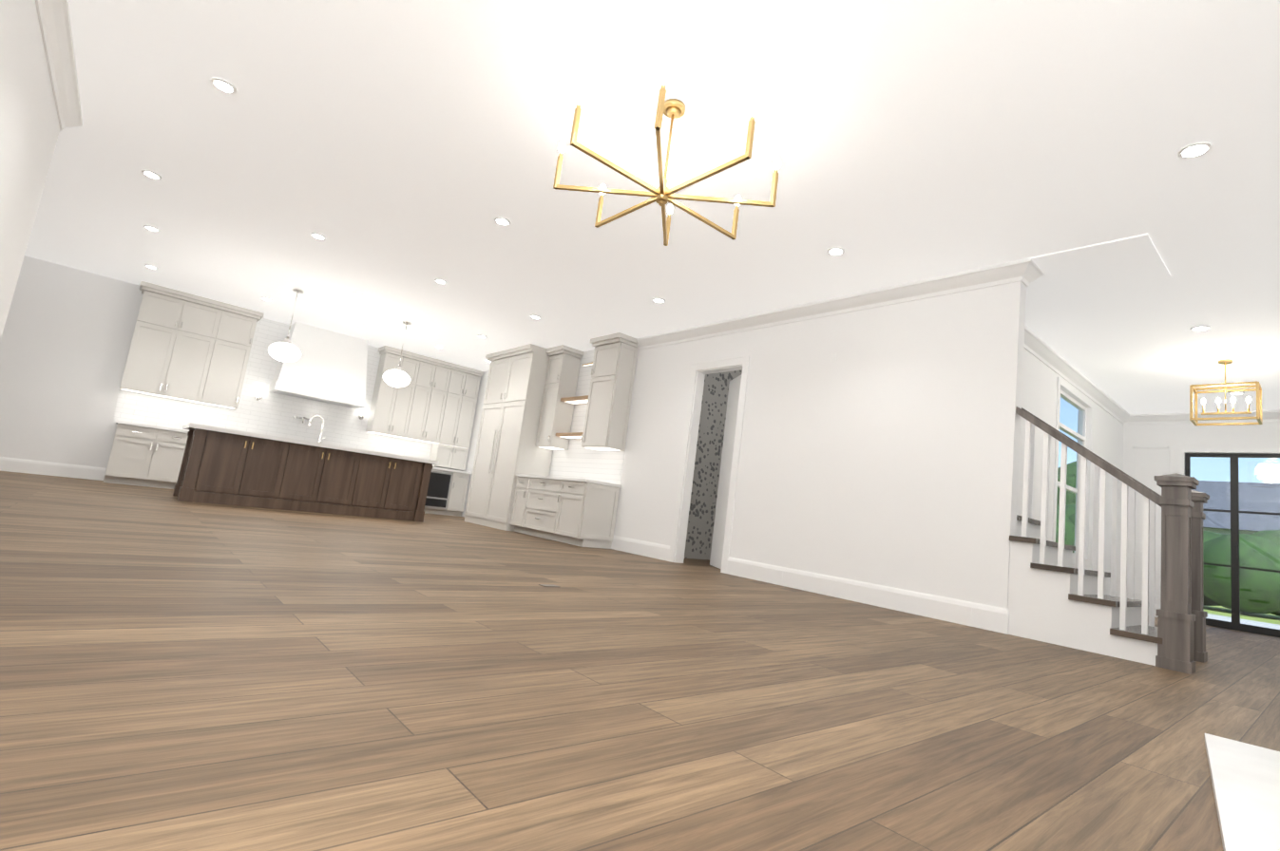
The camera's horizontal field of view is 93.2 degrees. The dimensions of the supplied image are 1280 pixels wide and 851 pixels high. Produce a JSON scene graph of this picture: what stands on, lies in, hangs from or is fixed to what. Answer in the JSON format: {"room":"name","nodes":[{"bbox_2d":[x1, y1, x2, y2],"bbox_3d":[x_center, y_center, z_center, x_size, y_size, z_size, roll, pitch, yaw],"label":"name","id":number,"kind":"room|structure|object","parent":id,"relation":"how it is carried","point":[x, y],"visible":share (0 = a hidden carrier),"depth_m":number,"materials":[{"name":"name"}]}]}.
{"room":"living room","nodes":[
{"label":"living room","id":0,"kind":"room"},
{"bbox_2d":[0,0,59,341],"bbox_3d":[-2.433,-1.019,1.788,0.140,3.050,6.910,14,-10,-39],"label":"wall","id":1,"kind":"structure","parent":0,"point":[29,127],"depth_m":3.75,"materials":[{"name":"paint"}]},
{"bbox_2d":[35,0,83,130],"bbox_3d":[-2.288,-2.418,2.190,0.130,0.150,6.750,14,-10,-39],"label":"crown molding","id":2,"kind":"structure","parent":1,"relation":"attached to","point":[54,23],"depth_m":3.88,"materials":[{"name":"white wood"}]},
{"bbox_2d":[0,255,456,478],"bbox_3d":[-7.232,-0.486,10.002,9.480,3.050,0.146,14,-10,-39],"label":"wall","id":3,"kind":"structure","parent":0,"point":[66,339],"depth_m":9.10,"materials":[{"name":"paint"}]},
{"bbox_2d":[119,285,229,402],"bbox_3d":[-7.358,-1.235,9.581,1.059,1.575,0.340,14,-10,-39],"label":"upper cabinet","id":4,"kind":"object","parent":3,"relation":"attached to","point":[184,346],"depth_m":9.44,"materials":[{"name":"white wood"}]},
{"bbox_2d":[203,307,260,409],"bbox_3d":[-6.840,-1.107,10.020,0.559,1.575,0.340,14,-10,-39],"label":"upper cabinet","id":5,"kind":"object","parent":3,"relation":"attached to","point":[238,335],"depth_m":9.94,"materials":[{"name":"white wood"}]},
{"bbox_2d":[255,387,265,401],"bbox_3d":[-6.532,-0.533,10.402,0.107,0.210,0.155,14,-10,-39],"label":"sconce","id":6,"kind":"object","parent":3,"relation":"attached to","point":[260,391],"visible":1,"depth_m":10.37,"materials":[{"name":"silver metal"}]},
{"bbox_2d":[293,416,309,423],"bbox_3d":[-5.979,-0.097,10.758,0.282,0.130,0.311,14,-10,-39],"label":"pot filler","id":7,"kind":"object","parent":3,"relation":"attached to","point":[296,417],"visible":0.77,"depth_m":10.77,"materials":[{"name":"silver metal"}]},
{"bbox_2d":[267,322,367,408],"bbox_3d":[-5.665,-1.072,10.873,1.460,1.254,0.570,14,-10,-39],"label":"range hood","id":8,"kind":"object","parent":3,"relation":"attached to","point":[329,367],"visible":0.98,"depth_m":10.69,"materials":[{"name":"white paint"}]},
{"bbox_2d":[358,408,366,420],"bbox_3d":[-5.258,-0.218,11.482,0.107,0.210,0.155,14,-10,-39],"label":"sconce","id":9,"kind":"object","parent":3,"relation":"attached to","point":[362,414],"visible":1,"depth_m":11.45,"materials":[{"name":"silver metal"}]},
{"bbox_2d":[365,349,422,439],"bbox_3d":[-4.765,-0.594,11.778,0.716,1.576,0.340,14,-10,-39],"label":"upper cabinet","id":10,"kind":"object","parent":3,"relation":"attached to","point":[392,409],"depth_m":11.63,"materials":[{"name":"white wood"}]},
{"bbox_2d":[411,361,457,444],"bbox_3d":[-4.295,-0.478,12.177,0.774,1.576,0.340,14,-10,-39],"label":"upper cabinet","id":11,"kind":"object","parent":3,"relation":"attached to","point":[433,402],"depth_m":12.10,"materials":[{"name":"white wood"}]},
{"bbox_2d":[441,368,483,448],"bbox_3d":[-3.825,-0.361,12.575,0.716,1.576,0.340,14,-10,-39],"label":"upper cabinet","id":12,"kind":"object","parent":3,"relation":"attached to","point":[459,423],"depth_m":12.49,"materials":[{"name":"white wood"}]},
{"bbox_2d":[0,457,1160,634],"bbox_3d":[-0.853,1.372,7.008,15.650,0.190,12.620,14,-10,-39],"label":"baseboard","id":13,"kind":"structure","parent":3,"relation":"attached to","point":[988,618],"depth_m":5.94,"materials":[{"name":"white wood"}]},
{"bbox_2d":[961,606,972,620],"bbox_3d":[2.668,1.530,4.940,0.004,0.100,0.070,14,-10,-39],"label":"electrical outlet","id":14,"kind":"object","parent":13,"relation":"attached to","point":[966,613],"depth_m":4.94,"materials":[{"name":"white plastic"}]},
{"bbox_2d":[430,444,468,470],"bbox_3d":[-3.932,0.650,12.453,0.655,0.456,0.340,14,-10,-39],"label":"backsplash","id":15,"kind":"structure","parent":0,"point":[447,456],"depth_m":12.31,"materials":[{"name":"white tile"}]},
{"bbox_2d":[0,471,1279,850],"bbox_3d":[-0.871,1.512,6.989,15.930,0.104,12.900,14,-10,-39],"label":"floor","id":16,"kind":"structure","parent":0,"point":[175,675],"depth_m":1.83,"materials":[{"name":"brown wood"}]},
{"bbox_2d":[103,423,187,489],"bbox_3d":[-7.483,0.487,9.258,0.940,0.870,0.590,14,-10,-39],"label":"base cabinet","id":17,"kind":"object","parent":16,"relation":"on","point":[145,455],"depth_m":9.00,"materials":[{"name":"painted wood"},{"name":"polished nickel"}]},
{"bbox_2d":[115,420,188,432],"bbox_3d":[-7.051,0.132,9.629,1.968,0.040,0.625,14,-10,-39],"label":"countertop","id":18,"kind":"structure","parent":17,"relation":"on","point":[118,422],"depth_m":8.99,"materials":[{"name":"white stone"}]},
{"bbox_2d":[172,426,433,521],"bbox_3d":[-4.653,0.754,8.595,2.984,0.880,1.024,14,-10,-39],"label":"kitchen island","id":19,"kind":"object","parent":16,"relation":"on","point":[220,466],"depth_m":8.07,"materials":[{"name":"brown wood"}]},
{"bbox_2d":[182,423,439,464],"bbox_3d":[-4.594,0.297,8.659,3.100,0.050,1.140,14,-10,-39],"label":"island countertop","id":20,"kind":"structure","parent":19,"relation":"on","point":[188,427],"depth_m":8.05,"materials":[{"name":"white stone"}]},
{"bbox_2d":[423,470,458,515],"bbox_3d":[-4.212,1.296,12.026,0.782,0.870,0.597,14,-10,-39],"label":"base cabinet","id":21,"kind":"object","parent":16,"relation":"on","point":[447,492],"depth_m":11.90,"materials":[{"name":"white"}]},
{"bbox_2d":[431,466,469,474],"bbox_3d":[-4.509,0.761,11.783,2.363,0.040,0.625,14,-10,-39],"label":"countertop","id":22,"kind":"structure","parent":21,"relation":"on","point":[433,468],"depth_m":12.09,"materials":[{"name":"white stone"}]},
{"bbox_2d":[450,474,469,515],"bbox_3d":[-3.831,1.390,12.349,0.362,0.870,0.597,14,-10,-39],"label":"base cabinet","id":23,"kind":"object","parent":16,"relation":"on","point":[460,487],"depth_m":12.17,"materials":[{"name":"white wood"}]},
{"bbox_2d":[464,355,506,524],"bbox_3d":[-2.424,0.285,10.811,0.640,2.975,0.848,14,-10,-39],"label":"tall cabinet","id":24,"kind":"object","parent":16,"relation":"on","point":[482,463],"depth_m":10.69,"materials":[{"name":"white wood"}]},
{"bbox_2d":[479,347,552,531],"bbox_3d":[-1.970,0.269,10.279,0.640,2.975,0.848,14,-10,-39],"label":"tall cabinet","id":25,"kind":"object","parent":16,"relation":"on","point":[507,449],"depth_m":10.00,"materials":[{"name":"white wood"}]},
{"bbox_2d":[509,477,524,532],"bbox_3d":[-1.676,1.293,9.674,0.590,0.870,0.398,14,-10,-39],"label":"base cabinet","id":26,"kind":"object","parent":16,"relation":"on","point":[519,495],"depth_m":9.55,"materials":[{"name":"white wood"}]},
{"bbox_2d":[516,477,558,539],"bbox_3d":[-1.255,1.278,9.181,0.590,0.870,1.021,14,-10,-39],"label":"base cabinet","id":27,"kind":"object","parent":16,"relation":"on","point":[541,494],"depth_m":9.06,"materials":[{"name":"white wood"}]},
{"bbox_2d":[551,481,621,549],"bbox_3d":[-0.761,1.261,8.604,0.590,0.870,0.621,14,-10,-39],"label":"base cabinet","id":28,"kind":"object","parent":16,"relation":"on","point":[579,512],"depth_m":8.40,"materials":[{"name":"white wood"}]},
{"bbox_2d":[516,474,615,485],"bbox_3d":[-1.129,0.827,9.152,0.625,0.040,1.923,14,-10,-39],"label":"countertop","id":29,"kind":"structure","parent":28,"relation":"on","point":[518,475],"depth_m":8.62,"materials":[{"name":"white stone"}]},
{"bbox_2d":[1007,406,1209,674],"bbox_3d":[3.284,0.643,5.443,1.297,2.239,2.687,14,-10,-39],"label":"staircase","id":30,"kind":"structure","parent":16,"relation":"on","point":[1055,597],"depth_m":4.51,"materials":[{"name":"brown wood"}]},
{"bbox_2d":[1204,733,1279,850],"bbox_3d":[1.849,-0.495,1.574,0.510,3.046,2.050,0,-11,42],"label":"fireplace","id":31,"kind":"object","parent":16,"relation":"on","point":[1245,777],"visible":1,"depth_m":1.68,"materials":[{"name":"white"}]},
{"bbox_2d":[24,0,1279,414],"bbox_3d":[-0.472,-1.584,7.422,15.930,0.132,12.900,14,-10,-39],"label":"ceiling","id":32,"kind":"structure","parent":0,"point":[399,154],"depth_m":4.35,"materials":[{"name":"paint"}]},
{"bbox_2d":[144,264,157,269],"bbox_3d":[-6.754,-2.198,8.362,0.137,0.012,0.186,14,-10,-39],"label":"recessed light","id":33,"kind":"object","parent":32,"relation":"in","point":[148,266],"depth_m":8.37,"materials":[{"name":"white"}]},
{"bbox_2d":[143,225,159,231],"bbox_3d":[-5.560,-2.251,6.891,0.138,0.012,0.178,14,-10,-39],"label":"recessed light","id":34,"kind":"object","parent":32,"relation":"in","point":[151,228],"depth_m":6.89,"materials":[{"name":"white"}]},
{"bbox_2d":[141,170,162,179],"bbox_3d":[-4.460,-2.299,5.533,0.145,0.012,0.168,14,-10,-39],"label":"recessed light","id":35,"kind":"object","parent":32,"relation":"in","point":[150,174],"depth_m":5.53,"materials":[{"name":"white"}]},
{"bbox_2d":[210,76,236,94],"bbox_3d":[-2.799,-2.290,4.069,0.148,0.012,0.164,14,-10,-39],"label":"recessed light","id":36,"kind":"object","parent":32,"relation":"in","point":[221,85],"depth_m":4.07,"materials":[{"name":"white plastic"}]},
{"bbox_2d":[267,287,303,362],"bbox_3d":[-4.922,-1.410,8.522,0.406,1.053,0.406,14,-10,-39],"label":"pendant light","id":37,"kind":"object","parent":32,"relation":"hanging from","point":[285,350],"visible":1,"depth_m":8.37,"materials":[{"name":"white glass"}]},
{"bbox_2d":[310,232,325,239],"bbox_3d":[-3.446,-2.035,6.483,0.145,0.012,0.161,14,-10,-39],"label":"recessed light","id":38,"kind":"object","parent":32,"relation":"in","point":[317,236],"depth_m":6.48,"materials":[{"name":"white"}]},
{"bbox_2d":[382,321,411,387],"bbox_3d":[-3.753,-1.121,9.513,0.406,1.053,0.406,14,-10,-39],"label":"pendant light","id":39,"kind":"object","parent":32,"relation":"hanging from","point":[396,376],"visible":1,"depth_m":9.35,"materials":[{"name":"white glass"}]},
{"bbox_2d":[434,278,446,284],"bbox_3d":[-2.443,-1.774,7.425,0.143,0.012,0.163,14,-10,-39],"label":"recessed light","id":40,"kind":"object","parent":32,"relation":"in","point":[441,281],"depth_m":7.43,"materials":[{"name":"white plastic"}]},
{"bbox_2d":[494,216,510,226],"bbox_3d":[-1.266,-1.884,5.563,0.144,0.012,0.156,14,-10,-39],"label":"recessed light","id":41,"kind":"object","parent":32,"relation":"in","point":[500,220],"depth_m":5.56,"materials":[{"name":"white"}]},
{"bbox_2d":[530,314,540,319],"bbox_3d":[-1.448,-1.511,8.387,0.158,0.012,0.172,14,-10,-39],"label":"recessed light","id":42,"kind":"object","parent":32,"relation":"in","point":[532,315],"depth_m":8.39,"materials":[{"name":"white"}]},
{"bbox_2d":[652,298,665,303],"bbox_3d":[0.222,-1.475,7.112,0.151,0.012,0.156,14,-10,-39],"label":"recessed light","id":43,"kind":"object","parent":32,"relation":"in","point":[658,300],"depth_m":7.11,"materials":[{"name":"white"}]},
{"bbox_2d":[553,70,780,246],"bbox_3d":[0.168,-1.641,3.668,1.352,0.648,1.354,14,-10,-39],"label":"chandelier","id":44,"kind":"object","parent":32,"relation":"hanging from","point":[661,195],"visible":1,"depth_m":3.60,"materials":[{"name":"gold metal"}]},
{"bbox_2d":[827,247,844,255],"bbox_3d":[1.722,-1.534,5.313,0.162,0.012,0.152,14,-10,-39],"label":"recessed light","id":45,"kind":"object","parent":32,"relation":"in","point":[835,251],"depth_m":5.31,"materials":[{"name":"white"}]},
{"bbox_2d":[1177,141,1212,158],"bbox_3d":[3.206,-1.597,3.498,0.162,0.012,0.150,14,-10,-39],"label":"recessed light","id":46,"kind":"object","parent":32,"relation":"in","point":[1187,151],"depth_m":3.50,"materials":[{"name":"white"}]},
{"bbox_2d":[1189,325,1210,331],"bbox_3d":[5.502,-0.959,5.942,0.173,0.012,0.144,14,-10,-39],"label":"recessed light","id":47,"kind":"object","parent":32,"relation":"in","point":[1197,328],"depth_m":5.94,"materials":[{"name":"white plastic"}]},
{"bbox_2d":[1189,359,1262,425],"bbox_3d":[6.480,-0.377,6.697,0.344,0.700,0.544,14,-10,-39],"label":"pendant lantern","id":48,"kind":"object","parent":32,"relation":"hanging from","point":[1257,390],"visible":1,"depth_m":6.68,"materials":[{"name":"gold metal"}]},
{"bbox_2d":[1228,391,1244,395],"bbox_3d":[7.677,-0.421,7.785,0.163,0.012,0.141,14,-10,-39],"label":"recessed light","id":49,"kind":"object","parent":32,"relation":"in","point":[1238,392],"depth_m":7.79,"materials":[{"name":"white"}]},
{"bbox_2d":[684,369,742,559],"bbox_3d":[0.994,0.431,8.985,1.898,3.050,0.138,14,-10,-39],"label":"wall","id":50,"kind":"structure","parent":0,"point":[706,477],"depth_m":8.89,"materials":[{"name":"paper"}]},
{"bbox_2d":[459,281,1026,609],"bbox_3d":[-0.296,0.259,8.946,0.146,3.050,10.450,14,-10,-39],"label":"wall","id":51,"kind":"structure","parent":0,"point":[883,449],"depth_m":5.94,"materials":[{"name":"paint"}]},
{"bbox_2d":[535,344,583,450],"bbox_3d":[-1.350,-0.443,9.934,0.415,1.652,0.506,14,-10,-39],"label":"upper cabinet","id":52,"kind":"object","parent":51,"relation":"attached to","point":[556,415],"visible":0.98,"depth_m":9.84,"materials":[{"name":"white wood"}]},
{"bbox_2d":[555,362,592,439],"bbox_3d":[-0.887,-0.447,9.514,0.283,1.296,0.846,14,-10,-39],"label":"open shelves","id":53,"kind":"object","parent":51,"relation":"attached to","point":[578,400],"visible":0.48,"depth_m":9.49,"materials":[{"name":"brown wood"}]},
{"bbox_2d":[580,332,638,451],"bbox_3d":[-0.476,-0.474,8.911,0.415,1.652,0.718,14,-10,-39],"label":"upper cabinet","id":54,"kind":"object","parent":51,"relation":"attached to","point":[608,407],"visible":1,"depth_m":8.75,"materials":[{"name":"white wood"}]},
{"bbox_2d":[668,354,749,573],"bbox_3d":[0.892,0.442,7.475,0.166,2.585,0.976,14,-10,-39],"label":"door frame","id":55,"kind":"structure","parent":51,"relation":"attached to","point":[699,370],"depth_m":7.65,"materials":[{"name":"white wood"}]},
{"bbox_2d":[709,374,741,569],"bbox_3d":[1.136,0.563,7.620,0.446,2.430,0.649,14,-10,-39],"label":"pantry door","id":56,"kind":"structure","parent":51,"relation":"in","point":[718,533],"depth_m":7.71,"materials":[{"name":"white wood"}]},
{"bbox_2d":[636,257,1038,350],"bbox_3d":[1.610,-1.247,6.968,0.120,0.150,5.100,14,-10,-39],"label":"crown molding","id":57,"kind":"structure","parent":51,"relation":"attached to","point":[1025,271],"depth_m":6.15,"materials":[{"name":"white wood"}]},
{"bbox_2d":[1025,267,1044,286],"bbox_3d":[2.643,-1.235,6.108,0.100,0.150,2.450,14,-10,-39],"label":"crown molding","id":58,"kind":"structure","parent":51,"relation":"attached to","point":[1041,273],"depth_m":5.19,"materials":[{"name":"white wood"}]},
{"bbox_2d":[1017,348,1123,596],"bbox_3d":[5.532,0.856,7.850,5.200,3.050,0.140,14,-10,-39],"label":"wall","id":59,"kind":"structure","parent":0,"point":[1039,393],"depth_m":7.76,"materials":[{"name":"paint"}]},
{"bbox_2d":[1055,389,1087,557],"bbox_3d":[5.559,0.645,7.879,1.392,2.072,0.060,14,-10,-39],"label":"window","id":60,"kind":"structure","parent":59,"relation":"in","point":[1080,436],"depth_m":8.06,"materials":[{"name":"white"}]},
{"bbox_2d":[1051,377,1093,565],"bbox_3d":[5.614,0.643,7.815,1.560,2.240,0.030,14,-10,-39],"label":"window frame","id":61,"kind":"structure","parent":59,"relation":"attached to","point":[1060,382],"depth_m":7.72,"materials":[{"name":"white wood"}]},
{"bbox_2d":[1023,325,1129,424],"bbox_3d":[5.755,-0.579,7.926,5.300,0.150,0.100,14,-10,-39],"label":"crown molding","id":62,"kind":"structure","parent":59,"relation":"attached to","point":[1033,344],"depth_m":7.69,"materials":[{"name":"white"}]},
{"bbox_2d":[1122,421,1279,604],"bbox_3d":[8.417,1.321,8.512,0.140,3.050,2.860,14,-10,-39],"label":"wall","id":63,"kind":"structure","parent":0,"point":[1150,464],"depth_m":9.14,"materials":[{"name":"paint"}]},
{"bbox_2d":[1131,446,1169,596],"bbox_3d":[7.730,1.426,9.172,0.012,2.250,0.440,14,-10,-39],"label":"door frame","id":64,"kind":"structure","parent":63,"relation":"attached to","point":[1168,448],"depth_m":9.20,"materials":[{"name":"white wood"}]},
{"bbox_2d":[1129,409,1279,424],"bbox_3d":[8.552,-0.127,8.586,0.100,0.150,2.490,14,-10,-39],"label":"crown molding","id":65,"kind":"structure","parent":63,"relation":"attached to","point":[1273,415],"depth_m":9.01,"materials":[{"name":"white"}]},
{"bbox_2d":[1178,447,1279,475],"bbox_3d":[8.302,1.562,8.453,0.018,2.530,1.190,14,-10,-39],"label":"door frame","id":66,"kind":"structure","parent":63,"relation":"attached to","point":[1181,450],"depth_m":8.75,"materials":[{"name":"white wood"}]},
{"bbox_2d":[1184,453,1279,637],"bbox_3d":[8.334,1.606,8.479,0.110,2.453,1.042,14,-10,-39],"label":"front door","id":67,"kind":"structure","parent":63,"relation":"in","point":[1234,566],"depth_m":8.45,"materials":[{"name":"black metal"}]},
{"label":"outside","id":68,"kind":"structure","parent":0,"visible":0},
{"bbox_2d":[1203,606,1279,625],"bbox_3d":[29.360,8.845,31.311,71.800,0.080,90.000,14,-10,-39],"label":"lawn","id":69,"kind":"structure","parent":68,"point":[1215,611],"depth_m":14.18,"materials":[{"name":"green plant"}]},
{"bbox_2d":[1055,461,1279,616],"bbox_3d":[14.262,1.831,13.942,25.397,5.020,21.900,14,-10,-39],"label":"hedge","id":70,"kind":"object","parent":69,"relation":"on","point":[1258,557],"depth_m":14.05,"materials":[{"name":"green plant"}]},
{"bbox_2d":[1191,480,1279,534],"bbox_3d":[34.648,6.278,31.960,13.400,6.400,37.200,14,-10,-39],"label":"house","id":71,"kind":"structure","parent":69,"relation":"on","point":[1226,492],"depth_m":31.10,"materials":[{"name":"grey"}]},
{"bbox_2d":[1205,613,1279,630],"bbox_3d":[10.092,3.309,9.938,4.900,0.030,5.300,14,-10,-39],"label":"path","id":72,"kind":"structure","parent":69,"relation":"on","point":[1268,625],"depth_m":10.87,"materials":[{"name":"white concrete"}]}
]}

